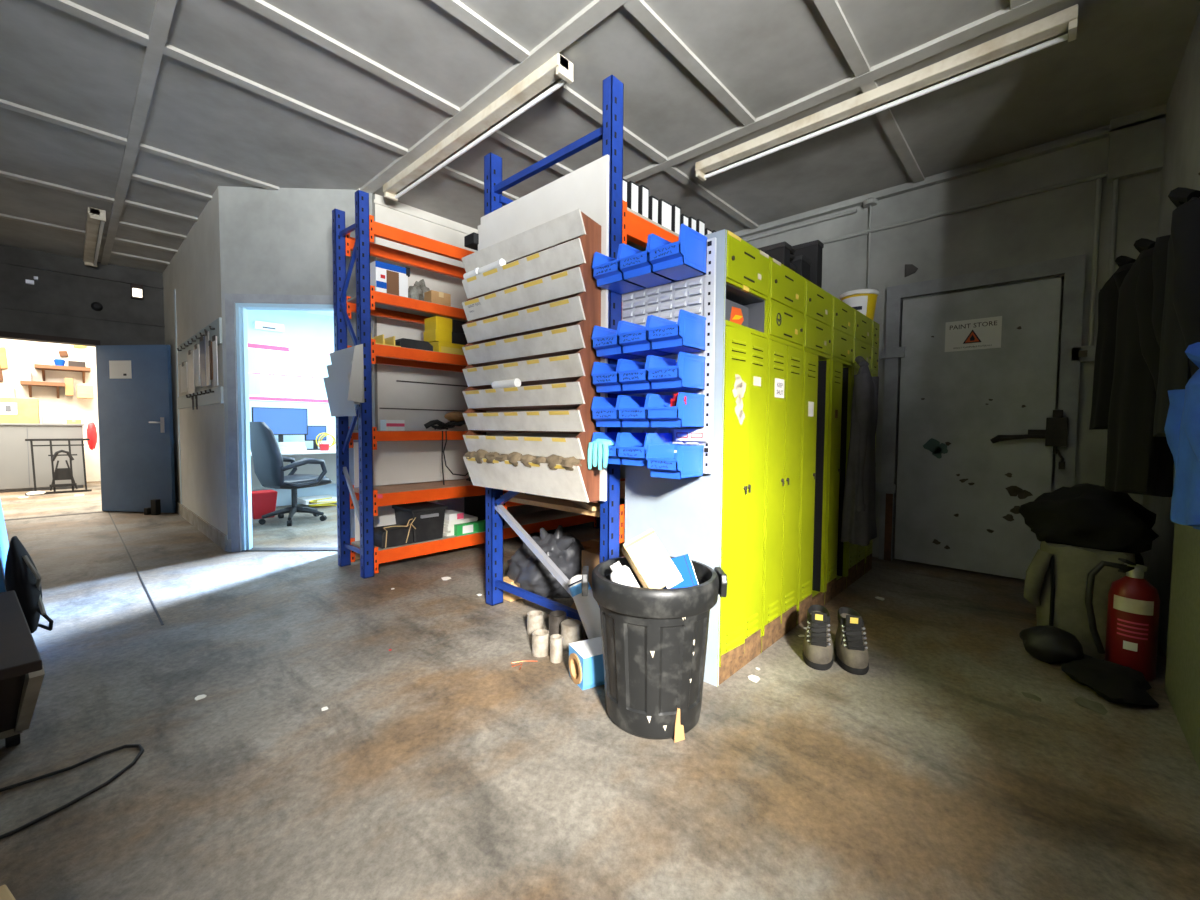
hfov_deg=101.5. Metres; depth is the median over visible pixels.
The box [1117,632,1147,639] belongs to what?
print
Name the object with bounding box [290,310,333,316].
ceiling
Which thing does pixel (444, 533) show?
paper ream
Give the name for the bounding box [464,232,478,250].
junction box
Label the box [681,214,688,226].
box file
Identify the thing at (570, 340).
tray
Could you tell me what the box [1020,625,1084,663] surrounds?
helmet
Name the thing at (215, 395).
board
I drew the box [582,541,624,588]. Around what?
carton
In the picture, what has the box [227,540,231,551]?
baseboard
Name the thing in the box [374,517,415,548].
pack
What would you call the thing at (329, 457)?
office desk
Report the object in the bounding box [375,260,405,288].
print
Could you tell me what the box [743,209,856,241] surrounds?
conduit
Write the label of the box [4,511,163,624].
joint
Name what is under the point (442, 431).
lead
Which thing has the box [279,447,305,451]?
paper stack
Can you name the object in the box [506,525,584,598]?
sack
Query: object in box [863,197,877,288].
conduit
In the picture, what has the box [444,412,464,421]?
glove
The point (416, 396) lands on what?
wall
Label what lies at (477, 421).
tray
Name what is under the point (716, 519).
locker
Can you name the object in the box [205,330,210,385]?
clipboard
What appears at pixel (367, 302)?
shelving rack
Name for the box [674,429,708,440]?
label holder
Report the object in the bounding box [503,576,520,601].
block
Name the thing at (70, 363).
box
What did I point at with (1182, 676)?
wall panel
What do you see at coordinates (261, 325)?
heater unit
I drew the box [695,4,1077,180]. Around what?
fluorescent light
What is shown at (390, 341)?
tray
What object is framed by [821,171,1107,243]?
conduit
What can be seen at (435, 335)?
box
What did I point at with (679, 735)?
scrap
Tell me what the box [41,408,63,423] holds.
carton
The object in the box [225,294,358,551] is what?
door frame
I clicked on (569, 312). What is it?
tray
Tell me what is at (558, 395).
tray
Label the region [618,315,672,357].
storage bin
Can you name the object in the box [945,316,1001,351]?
warning sign
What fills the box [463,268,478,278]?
tube
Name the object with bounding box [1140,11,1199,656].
wall
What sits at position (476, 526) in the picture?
file
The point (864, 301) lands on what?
bucket
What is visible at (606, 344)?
storage bin
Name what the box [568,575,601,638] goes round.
roll
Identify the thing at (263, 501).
waste bin
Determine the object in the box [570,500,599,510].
timber offcut
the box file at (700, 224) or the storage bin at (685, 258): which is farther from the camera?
the box file at (700, 224)
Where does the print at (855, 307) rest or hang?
attached to the bucket
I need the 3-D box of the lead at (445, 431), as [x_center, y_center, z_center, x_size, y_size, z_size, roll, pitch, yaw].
[-1.107,0.029,3.918,0.023,0.365,0.330,3,3,43]
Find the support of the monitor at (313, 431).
on the office desk
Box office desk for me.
[250,449,336,489]
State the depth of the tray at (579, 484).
2.34 m
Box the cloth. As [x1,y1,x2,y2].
[1061,654,1158,704]
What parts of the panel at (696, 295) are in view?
panel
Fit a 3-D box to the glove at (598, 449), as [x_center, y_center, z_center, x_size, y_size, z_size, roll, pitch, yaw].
[0.007,0.018,2.126,0.119,0.134,0.071,3,3,43]
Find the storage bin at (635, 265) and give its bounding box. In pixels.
[618,234,674,287]
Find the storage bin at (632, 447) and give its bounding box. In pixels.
[617,433,672,465]
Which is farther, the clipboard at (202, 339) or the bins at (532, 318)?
the clipboard at (202, 339)
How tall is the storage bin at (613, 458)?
0.134 m
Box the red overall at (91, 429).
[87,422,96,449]
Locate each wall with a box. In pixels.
[0,245,164,511]
[0,289,336,505]
[163,187,227,539]
[218,186,378,539]
[357,188,549,514]
[620,104,1166,558]
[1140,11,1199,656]
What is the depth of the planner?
6.42 m
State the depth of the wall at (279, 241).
4.00 m
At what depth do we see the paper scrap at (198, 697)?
1.89 m
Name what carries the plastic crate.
on the shelving rack at (367, 302)
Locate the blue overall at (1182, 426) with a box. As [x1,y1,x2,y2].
[1164,342,1199,529]
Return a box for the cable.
[309,497,336,505]
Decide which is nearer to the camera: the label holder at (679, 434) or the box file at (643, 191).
the label holder at (679, 434)
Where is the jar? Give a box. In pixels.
[45,357,53,364]
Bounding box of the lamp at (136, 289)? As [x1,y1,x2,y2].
[130,283,142,299]
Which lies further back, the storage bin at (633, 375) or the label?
the label
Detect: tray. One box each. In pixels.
[371,334,400,346]
[462,209,585,272]
[462,238,585,298]
[462,267,585,321]
[462,296,585,343]
[462,325,585,366]
[462,353,584,388]
[462,382,584,410]
[462,410,584,433]
[463,435,584,459]
[463,457,596,502]
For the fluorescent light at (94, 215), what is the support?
attached to the ceiling at (1125, 57)
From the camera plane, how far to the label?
7.66 m
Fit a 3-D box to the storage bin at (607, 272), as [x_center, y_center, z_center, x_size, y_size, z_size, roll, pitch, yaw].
[0.085,-0.781,2.129,0.148,0.144,0.194,3,3,43]
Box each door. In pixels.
[96,345,175,512]
[894,277,1067,579]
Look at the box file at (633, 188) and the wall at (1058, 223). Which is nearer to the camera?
the box file at (633, 188)
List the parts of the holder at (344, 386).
panel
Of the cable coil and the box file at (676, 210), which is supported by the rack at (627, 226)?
the box file at (676, 210)
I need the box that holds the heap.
[27,491,45,495]
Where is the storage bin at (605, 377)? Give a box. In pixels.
[591,359,639,393]
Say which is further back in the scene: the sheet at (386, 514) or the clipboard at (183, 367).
the clipboard at (183, 367)
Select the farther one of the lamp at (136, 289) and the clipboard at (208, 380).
the lamp at (136, 289)
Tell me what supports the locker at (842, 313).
on the floor at (435, 766)
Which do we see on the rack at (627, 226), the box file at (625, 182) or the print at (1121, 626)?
the box file at (625, 182)
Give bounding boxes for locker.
[625,229,769,686]
[761,257,804,652]
[796,279,832,625]
[824,296,853,604]
[846,309,871,587]
[864,320,879,573]
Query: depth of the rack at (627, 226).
2.42 m
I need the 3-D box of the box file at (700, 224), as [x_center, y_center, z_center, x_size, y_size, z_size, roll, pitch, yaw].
[0.496,-1.247,2.938,0.266,0.179,0.070,3,3,43]
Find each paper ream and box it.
[443,526,453,530]
[443,532,453,535]
[444,514,477,523]
[444,520,476,526]
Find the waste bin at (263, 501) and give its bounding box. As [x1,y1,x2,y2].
[251,490,277,518]
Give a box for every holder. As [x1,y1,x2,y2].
[323,344,363,416]
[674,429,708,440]
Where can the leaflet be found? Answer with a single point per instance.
(674, 578)
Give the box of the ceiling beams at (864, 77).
[0,0,1061,264]
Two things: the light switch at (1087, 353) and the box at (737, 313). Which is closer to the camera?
the box at (737, 313)
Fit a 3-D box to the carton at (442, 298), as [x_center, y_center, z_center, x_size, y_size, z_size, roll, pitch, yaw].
[-1.289,-1.177,3.873,0.141,0.114,0.165,3,3,43]
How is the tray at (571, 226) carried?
on the bins at (532, 318)
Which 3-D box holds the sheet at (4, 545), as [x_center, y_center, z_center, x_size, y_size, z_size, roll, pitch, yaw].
[-2.817,0.568,2.318,0.480,0.700,0.084,3,3,43]
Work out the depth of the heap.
7.21 m
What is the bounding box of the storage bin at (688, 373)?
[647,352,704,391]
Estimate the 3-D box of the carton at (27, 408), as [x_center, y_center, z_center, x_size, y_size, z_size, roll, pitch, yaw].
[-9.498,-0.620,7.673,0.401,0.401,0.950,3,3,43]
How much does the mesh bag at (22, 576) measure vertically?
0.427 m
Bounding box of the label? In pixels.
[0,403,16,413]
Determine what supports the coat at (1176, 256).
hanging from the coat hook
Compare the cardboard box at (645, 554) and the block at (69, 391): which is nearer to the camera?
the cardboard box at (645, 554)
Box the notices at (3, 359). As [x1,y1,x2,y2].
[0,345,86,397]
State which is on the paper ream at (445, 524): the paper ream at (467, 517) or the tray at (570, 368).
the paper ream at (467, 517)
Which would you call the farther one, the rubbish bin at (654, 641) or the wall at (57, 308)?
the wall at (57, 308)
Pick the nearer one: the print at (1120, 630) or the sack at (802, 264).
the print at (1120, 630)
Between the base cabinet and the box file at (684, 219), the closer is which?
the box file at (684, 219)
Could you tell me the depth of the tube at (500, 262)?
2.49 m
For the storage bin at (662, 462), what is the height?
0.127 m
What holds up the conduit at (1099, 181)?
attached to the wall at (1058, 223)
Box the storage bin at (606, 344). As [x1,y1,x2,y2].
[592,321,644,359]
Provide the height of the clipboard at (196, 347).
0.392 m
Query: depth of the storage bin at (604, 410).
2.12 m
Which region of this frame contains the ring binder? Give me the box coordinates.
[444,510,463,520]
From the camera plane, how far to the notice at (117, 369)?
5.78 m
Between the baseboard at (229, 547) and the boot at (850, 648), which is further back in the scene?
the baseboard at (229, 547)
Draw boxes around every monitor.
[251,407,307,441]
[304,426,326,449]
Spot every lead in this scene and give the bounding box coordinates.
[0,744,143,839]
[441,431,444,484]
[443,431,467,475]
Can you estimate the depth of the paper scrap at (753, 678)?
2.06 m
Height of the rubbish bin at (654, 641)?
0.530 m
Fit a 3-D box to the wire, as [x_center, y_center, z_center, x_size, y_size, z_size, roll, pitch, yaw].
[-0.343,0.944,2.182,0.074,0.011,0.113,3,3,43]
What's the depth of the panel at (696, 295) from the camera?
2.01 m
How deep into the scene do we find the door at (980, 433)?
3.55 m
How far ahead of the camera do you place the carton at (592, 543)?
3.40 m
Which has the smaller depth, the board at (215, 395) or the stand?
the board at (215, 395)
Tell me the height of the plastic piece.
0.071 m
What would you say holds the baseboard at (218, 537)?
attached to the wall at (194, 271)
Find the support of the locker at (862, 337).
on the floor at (435, 766)
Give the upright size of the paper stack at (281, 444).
0.054 m
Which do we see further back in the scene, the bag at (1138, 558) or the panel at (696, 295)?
the bag at (1138, 558)
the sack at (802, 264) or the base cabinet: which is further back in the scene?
the base cabinet
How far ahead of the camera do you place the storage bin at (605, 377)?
2.11 m
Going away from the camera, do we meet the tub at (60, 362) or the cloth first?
the cloth
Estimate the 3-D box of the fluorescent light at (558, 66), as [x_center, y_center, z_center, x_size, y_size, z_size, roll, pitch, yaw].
[-0.931,-2.021,3.236,2.050,0.095,0.112,3,3,43]
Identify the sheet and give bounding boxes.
[0,500,8,592]
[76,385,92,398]
[354,441,468,486]
[355,500,437,540]
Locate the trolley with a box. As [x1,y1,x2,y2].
[0,590,44,747]
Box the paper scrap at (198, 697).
[195,694,206,700]
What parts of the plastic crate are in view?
handle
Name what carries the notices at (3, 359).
attached to the wall at (21, 355)
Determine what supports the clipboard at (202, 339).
hanging from the board at (214, 328)
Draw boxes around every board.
[177,317,221,364]
[178,387,223,408]
[478,164,608,500]
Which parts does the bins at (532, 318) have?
panel, panel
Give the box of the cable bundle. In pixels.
[424,419,465,429]
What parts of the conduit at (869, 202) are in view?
cord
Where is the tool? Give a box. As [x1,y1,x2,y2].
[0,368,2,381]
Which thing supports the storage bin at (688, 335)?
attached to the panel at (696, 295)
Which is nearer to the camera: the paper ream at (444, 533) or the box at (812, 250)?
the box at (812, 250)
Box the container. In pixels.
[1024,541,1135,659]
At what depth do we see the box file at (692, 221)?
2.77 m
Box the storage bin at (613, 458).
[591,432,621,463]
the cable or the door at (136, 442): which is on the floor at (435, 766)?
the cable
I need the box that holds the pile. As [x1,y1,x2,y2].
[464,449,581,470]
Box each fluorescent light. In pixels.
[83,207,105,266]
[383,53,572,200]
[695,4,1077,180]
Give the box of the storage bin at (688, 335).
[647,309,705,353]
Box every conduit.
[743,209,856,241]
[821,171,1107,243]
[1088,178,1101,345]
[1108,179,1118,279]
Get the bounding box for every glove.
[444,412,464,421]
[587,439,613,469]
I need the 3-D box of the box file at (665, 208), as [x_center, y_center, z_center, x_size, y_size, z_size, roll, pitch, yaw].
[0.257,-1.231,2.679,0.266,0.167,0.100,3,3,43]
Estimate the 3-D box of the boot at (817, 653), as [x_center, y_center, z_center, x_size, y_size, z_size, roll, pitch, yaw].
[1.009,0.844,2.268,0.132,0.224,0.294,1,3,23]
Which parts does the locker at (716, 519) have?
tall door, box door, tall door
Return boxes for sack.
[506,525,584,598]
[790,255,810,280]
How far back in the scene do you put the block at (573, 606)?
2.60 m
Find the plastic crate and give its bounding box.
[392,501,447,542]
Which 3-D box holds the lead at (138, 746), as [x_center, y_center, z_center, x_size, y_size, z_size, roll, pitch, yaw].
[-1.604,0.974,1.338,0.310,0.010,0.540,3,3,43]
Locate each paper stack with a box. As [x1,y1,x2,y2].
[278,442,304,446]
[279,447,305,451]
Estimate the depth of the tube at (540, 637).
2.25 m
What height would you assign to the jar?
0.140 m
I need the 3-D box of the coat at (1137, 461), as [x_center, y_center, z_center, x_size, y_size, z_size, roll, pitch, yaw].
[2.402,-0.370,2.152,0.219,1.119,0.543,3,3,40]
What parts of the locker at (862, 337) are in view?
tall door, box door, box door, tall door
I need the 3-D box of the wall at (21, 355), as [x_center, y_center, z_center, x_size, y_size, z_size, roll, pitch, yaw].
[-5.719,-0.935,6.593,8.800,3.300,7.200,3,3,43]
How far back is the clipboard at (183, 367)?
5.14 m
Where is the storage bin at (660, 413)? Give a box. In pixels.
[646,392,704,427]
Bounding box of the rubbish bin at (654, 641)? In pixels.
[582,556,726,739]
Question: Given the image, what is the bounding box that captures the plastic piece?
[670,393,686,406]
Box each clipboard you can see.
[180,362,187,392]
[187,350,194,394]
[194,344,200,386]
[199,336,206,386]
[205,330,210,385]
[209,340,212,379]
[212,335,217,385]
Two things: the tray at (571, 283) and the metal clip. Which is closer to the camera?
the tray at (571, 283)
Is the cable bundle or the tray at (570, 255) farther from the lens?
the cable bundle
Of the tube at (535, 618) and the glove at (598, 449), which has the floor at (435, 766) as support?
the tube at (535, 618)
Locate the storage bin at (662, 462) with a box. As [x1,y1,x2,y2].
[646,444,703,478]
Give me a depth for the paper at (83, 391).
8.69 m
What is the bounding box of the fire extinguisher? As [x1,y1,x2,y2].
[1085,558,1159,681]
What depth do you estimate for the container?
2.29 m
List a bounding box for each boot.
[802,605,833,670]
[834,607,868,674]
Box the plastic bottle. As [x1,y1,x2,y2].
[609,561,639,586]
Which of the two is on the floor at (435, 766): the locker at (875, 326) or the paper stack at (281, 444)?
the locker at (875, 326)
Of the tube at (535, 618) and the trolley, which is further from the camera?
the tube at (535, 618)
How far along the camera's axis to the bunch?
4.66 m
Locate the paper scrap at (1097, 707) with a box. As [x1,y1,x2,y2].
[1074,696,1107,714]
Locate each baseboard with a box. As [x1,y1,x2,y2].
[175,500,226,550]
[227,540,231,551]
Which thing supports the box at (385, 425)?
on the shelving rack at (367, 302)
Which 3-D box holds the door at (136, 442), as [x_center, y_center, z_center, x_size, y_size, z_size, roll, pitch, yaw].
[-5.511,-0.247,5.791,0.940,1.970,0.098,1,3,6]
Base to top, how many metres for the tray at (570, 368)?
0.105 m
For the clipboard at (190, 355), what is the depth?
4.86 m
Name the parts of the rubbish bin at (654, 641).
handle, handle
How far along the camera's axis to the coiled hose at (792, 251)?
2.82 m
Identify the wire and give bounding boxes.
[511,660,536,669]
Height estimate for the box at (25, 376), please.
0.159 m
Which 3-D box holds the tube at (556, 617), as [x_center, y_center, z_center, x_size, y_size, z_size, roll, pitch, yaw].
[-0.213,0.879,2.461,0.087,0.120,0.088,3,3,43]
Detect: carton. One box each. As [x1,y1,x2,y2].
[0,397,39,423]
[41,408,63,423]
[66,420,80,423]
[370,260,409,296]
[424,290,450,305]
[581,538,624,548]
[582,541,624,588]
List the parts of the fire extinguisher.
handle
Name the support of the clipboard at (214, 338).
hanging from the board at (214, 328)
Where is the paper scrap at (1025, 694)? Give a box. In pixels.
[1022,692,1040,701]
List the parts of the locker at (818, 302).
tall door, box door, box door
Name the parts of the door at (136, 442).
handle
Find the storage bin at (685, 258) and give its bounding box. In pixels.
[648,224,706,280]
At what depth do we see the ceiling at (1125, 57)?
2.84 m
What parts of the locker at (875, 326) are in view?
tall door, box door, box door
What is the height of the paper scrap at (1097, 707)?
0.010 m
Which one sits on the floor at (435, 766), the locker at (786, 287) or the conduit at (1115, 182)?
the locker at (786, 287)
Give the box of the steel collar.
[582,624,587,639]
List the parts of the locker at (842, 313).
tall door, box door, box door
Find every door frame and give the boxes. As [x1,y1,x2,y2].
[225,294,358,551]
[876,254,1085,560]
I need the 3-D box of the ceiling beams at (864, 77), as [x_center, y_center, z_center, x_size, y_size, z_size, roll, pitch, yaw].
[-1.987,-2.082,3.170,9.336,0.032,5.270,1,3,6]
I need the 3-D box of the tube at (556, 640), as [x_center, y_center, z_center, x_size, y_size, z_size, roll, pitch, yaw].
[-0.197,0.896,2.213,0.056,0.110,0.056,3,3,43]
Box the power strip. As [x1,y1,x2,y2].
[297,495,336,504]
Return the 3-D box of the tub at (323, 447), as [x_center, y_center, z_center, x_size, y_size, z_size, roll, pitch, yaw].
[-3.546,-0.034,6.313,0.118,0.085,0.120,3,3,43]
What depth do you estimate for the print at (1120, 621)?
2.07 m
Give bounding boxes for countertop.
[0,423,83,425]
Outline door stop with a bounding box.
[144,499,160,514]
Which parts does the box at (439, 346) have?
printed panel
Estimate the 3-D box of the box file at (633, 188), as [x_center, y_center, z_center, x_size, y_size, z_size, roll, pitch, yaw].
[0.075,-1.223,2.482,0.266,0.167,0.065,3,3,43]
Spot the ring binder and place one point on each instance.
(450, 515)
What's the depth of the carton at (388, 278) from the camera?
3.51 m
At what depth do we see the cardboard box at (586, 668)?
1.99 m
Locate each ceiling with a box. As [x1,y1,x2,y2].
[0,0,1199,272]
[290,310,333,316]
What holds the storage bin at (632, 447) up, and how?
attached to the panel at (696, 295)
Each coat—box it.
[841,356,878,545]
[1089,256,1135,429]
[1105,238,1173,496]
[1152,187,1199,436]
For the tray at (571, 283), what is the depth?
2.33 m
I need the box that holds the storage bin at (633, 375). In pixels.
[618,355,672,392]
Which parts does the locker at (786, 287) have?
tall door, box door, box door, tall door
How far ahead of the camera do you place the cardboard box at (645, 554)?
1.75 m
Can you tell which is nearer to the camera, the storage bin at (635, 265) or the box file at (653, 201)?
the storage bin at (635, 265)
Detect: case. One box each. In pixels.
[395,338,432,350]
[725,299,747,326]
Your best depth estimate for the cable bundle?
3.89 m
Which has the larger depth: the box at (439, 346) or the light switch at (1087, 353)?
the box at (439, 346)
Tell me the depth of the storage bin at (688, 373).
1.91 m
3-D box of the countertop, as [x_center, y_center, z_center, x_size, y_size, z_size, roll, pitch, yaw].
[-9.394,-0.404,7.687,0.790,0.030,1.800,3,3,43]
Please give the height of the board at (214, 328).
0.210 m
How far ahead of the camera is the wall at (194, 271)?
4.74 m
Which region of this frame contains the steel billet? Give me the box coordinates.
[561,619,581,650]
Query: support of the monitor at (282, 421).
on the office desk
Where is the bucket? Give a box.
[840,289,878,319]
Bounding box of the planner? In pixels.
[248,342,333,402]
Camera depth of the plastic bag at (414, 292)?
3.70 m
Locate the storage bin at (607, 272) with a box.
[592,244,645,293]
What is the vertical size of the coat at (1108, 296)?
0.929 m
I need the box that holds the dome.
[91,302,102,310]
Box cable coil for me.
[316,433,335,447]
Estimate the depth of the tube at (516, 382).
2.43 m
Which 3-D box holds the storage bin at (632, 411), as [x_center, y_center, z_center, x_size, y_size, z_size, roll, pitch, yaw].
[0.191,-0.162,2.055,0.148,0.132,0.194,3,3,43]
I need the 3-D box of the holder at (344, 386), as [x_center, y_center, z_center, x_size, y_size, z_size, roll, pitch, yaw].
[-1.815,-0.476,3.427,0.540,0.481,0.108,3,3,43]
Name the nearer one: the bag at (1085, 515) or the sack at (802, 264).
the bag at (1085, 515)
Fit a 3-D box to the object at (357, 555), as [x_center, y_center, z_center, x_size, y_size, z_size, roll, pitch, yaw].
[-1.224,0.809,4.654,0.060,0.050,2.260,3,3,43]
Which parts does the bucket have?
lid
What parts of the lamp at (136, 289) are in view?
lamp glass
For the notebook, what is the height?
0.185 m
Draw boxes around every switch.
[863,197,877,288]
[1071,345,1095,361]
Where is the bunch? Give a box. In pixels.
[195,394,197,409]
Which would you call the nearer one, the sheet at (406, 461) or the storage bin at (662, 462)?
the storage bin at (662, 462)
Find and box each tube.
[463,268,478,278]
[478,259,505,273]
[492,378,520,388]
[527,610,543,635]
[532,629,548,656]
[549,610,565,638]
[550,634,562,662]
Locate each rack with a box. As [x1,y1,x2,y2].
[332,190,599,578]
[484,75,678,621]
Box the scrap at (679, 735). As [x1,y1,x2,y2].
[674,708,684,742]
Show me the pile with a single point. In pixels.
(552, 460)
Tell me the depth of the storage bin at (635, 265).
2.00 m
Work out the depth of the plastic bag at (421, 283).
3.85 m
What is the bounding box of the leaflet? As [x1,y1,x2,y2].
[662,571,682,588]
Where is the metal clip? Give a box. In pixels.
[26,276,37,284]
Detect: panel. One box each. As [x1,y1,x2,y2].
[621,237,716,473]
[1165,523,1199,769]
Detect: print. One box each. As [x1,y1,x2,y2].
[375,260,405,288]
[852,306,861,309]
[1117,618,1148,625]
[1117,623,1147,630]
[1117,627,1147,634]
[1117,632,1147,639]
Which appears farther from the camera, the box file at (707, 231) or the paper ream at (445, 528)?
the paper ream at (445, 528)
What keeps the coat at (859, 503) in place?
hanging from the locker at (842, 313)
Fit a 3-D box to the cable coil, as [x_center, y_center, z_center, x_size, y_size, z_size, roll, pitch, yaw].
[-3.555,-0.119,6.358,0.074,0.214,0.254,3,3,43]
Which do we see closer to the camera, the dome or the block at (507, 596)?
the block at (507, 596)
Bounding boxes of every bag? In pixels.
[5,536,52,632]
[408,285,423,300]
[414,279,429,300]
[1019,483,1158,554]
[1040,544,1143,565]
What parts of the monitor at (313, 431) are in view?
panel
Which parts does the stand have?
leg, leg, rail, cross rail, foot rail, folding frame, leg, leg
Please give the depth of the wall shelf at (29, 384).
8.37 m
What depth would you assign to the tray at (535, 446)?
2.35 m
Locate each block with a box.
[65,378,73,395]
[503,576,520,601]
[568,602,598,618]
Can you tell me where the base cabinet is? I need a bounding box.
[0,423,84,492]
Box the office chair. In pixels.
[250,422,331,525]
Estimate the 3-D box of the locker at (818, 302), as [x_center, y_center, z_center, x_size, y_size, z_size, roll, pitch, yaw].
[1.025,0.012,2.900,0.510,1.830,0.427,3,3,43]
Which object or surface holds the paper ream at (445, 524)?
on the paper ream at (445, 528)
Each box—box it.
[0,884,15,899]
[21,371,31,380]
[68,361,85,366]
[380,420,404,430]
[423,329,467,344]
[425,316,465,333]
[430,341,464,354]
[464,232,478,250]
[569,636,604,689]
[622,528,680,588]
[757,241,790,268]
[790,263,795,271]
[791,240,823,287]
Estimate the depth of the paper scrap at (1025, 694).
1.94 m
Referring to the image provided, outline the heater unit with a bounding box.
[254,320,283,331]
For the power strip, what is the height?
0.060 m
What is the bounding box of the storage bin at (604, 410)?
[591,395,621,426]
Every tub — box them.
[54,359,64,365]
[319,444,329,450]
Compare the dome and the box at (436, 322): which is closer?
the box at (436, 322)
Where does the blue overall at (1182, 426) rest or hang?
hanging from the wall at (1181, 166)
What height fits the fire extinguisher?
0.519 m
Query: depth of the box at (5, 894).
0.97 m
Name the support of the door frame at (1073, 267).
attached to the wall at (1058, 223)
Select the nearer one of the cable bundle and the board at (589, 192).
the board at (589, 192)
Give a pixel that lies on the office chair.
(268, 460)
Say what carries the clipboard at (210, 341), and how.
hanging from the board at (214, 328)
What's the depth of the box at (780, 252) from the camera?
2.69 m
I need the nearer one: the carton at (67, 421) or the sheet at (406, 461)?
the sheet at (406, 461)
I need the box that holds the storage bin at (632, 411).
[617,394,650,426]
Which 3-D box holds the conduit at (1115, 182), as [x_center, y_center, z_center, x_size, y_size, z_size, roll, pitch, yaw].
[3.220,-0.992,3.096,0.022,1.450,0.022,-1,3,-25]
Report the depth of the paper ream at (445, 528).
3.95 m
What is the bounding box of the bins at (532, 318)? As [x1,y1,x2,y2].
[462,209,600,502]
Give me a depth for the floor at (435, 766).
1.59 m
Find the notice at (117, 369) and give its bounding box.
[109,360,131,378]
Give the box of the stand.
[25,438,91,495]
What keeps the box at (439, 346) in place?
on the shelving rack at (367, 302)
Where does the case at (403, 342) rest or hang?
on the shelving rack at (367, 302)
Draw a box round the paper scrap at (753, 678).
[748,675,759,681]
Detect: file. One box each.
[454,520,484,535]
[623,179,627,206]
[628,181,638,212]
[639,185,648,217]
[649,196,658,223]
[659,199,671,230]
[672,204,680,233]
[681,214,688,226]
[689,216,696,230]
[697,219,704,234]
[705,228,711,234]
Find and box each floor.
[0,481,1199,899]
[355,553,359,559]
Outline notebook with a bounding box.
[663,554,698,588]
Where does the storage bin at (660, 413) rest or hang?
attached to the panel at (696, 295)

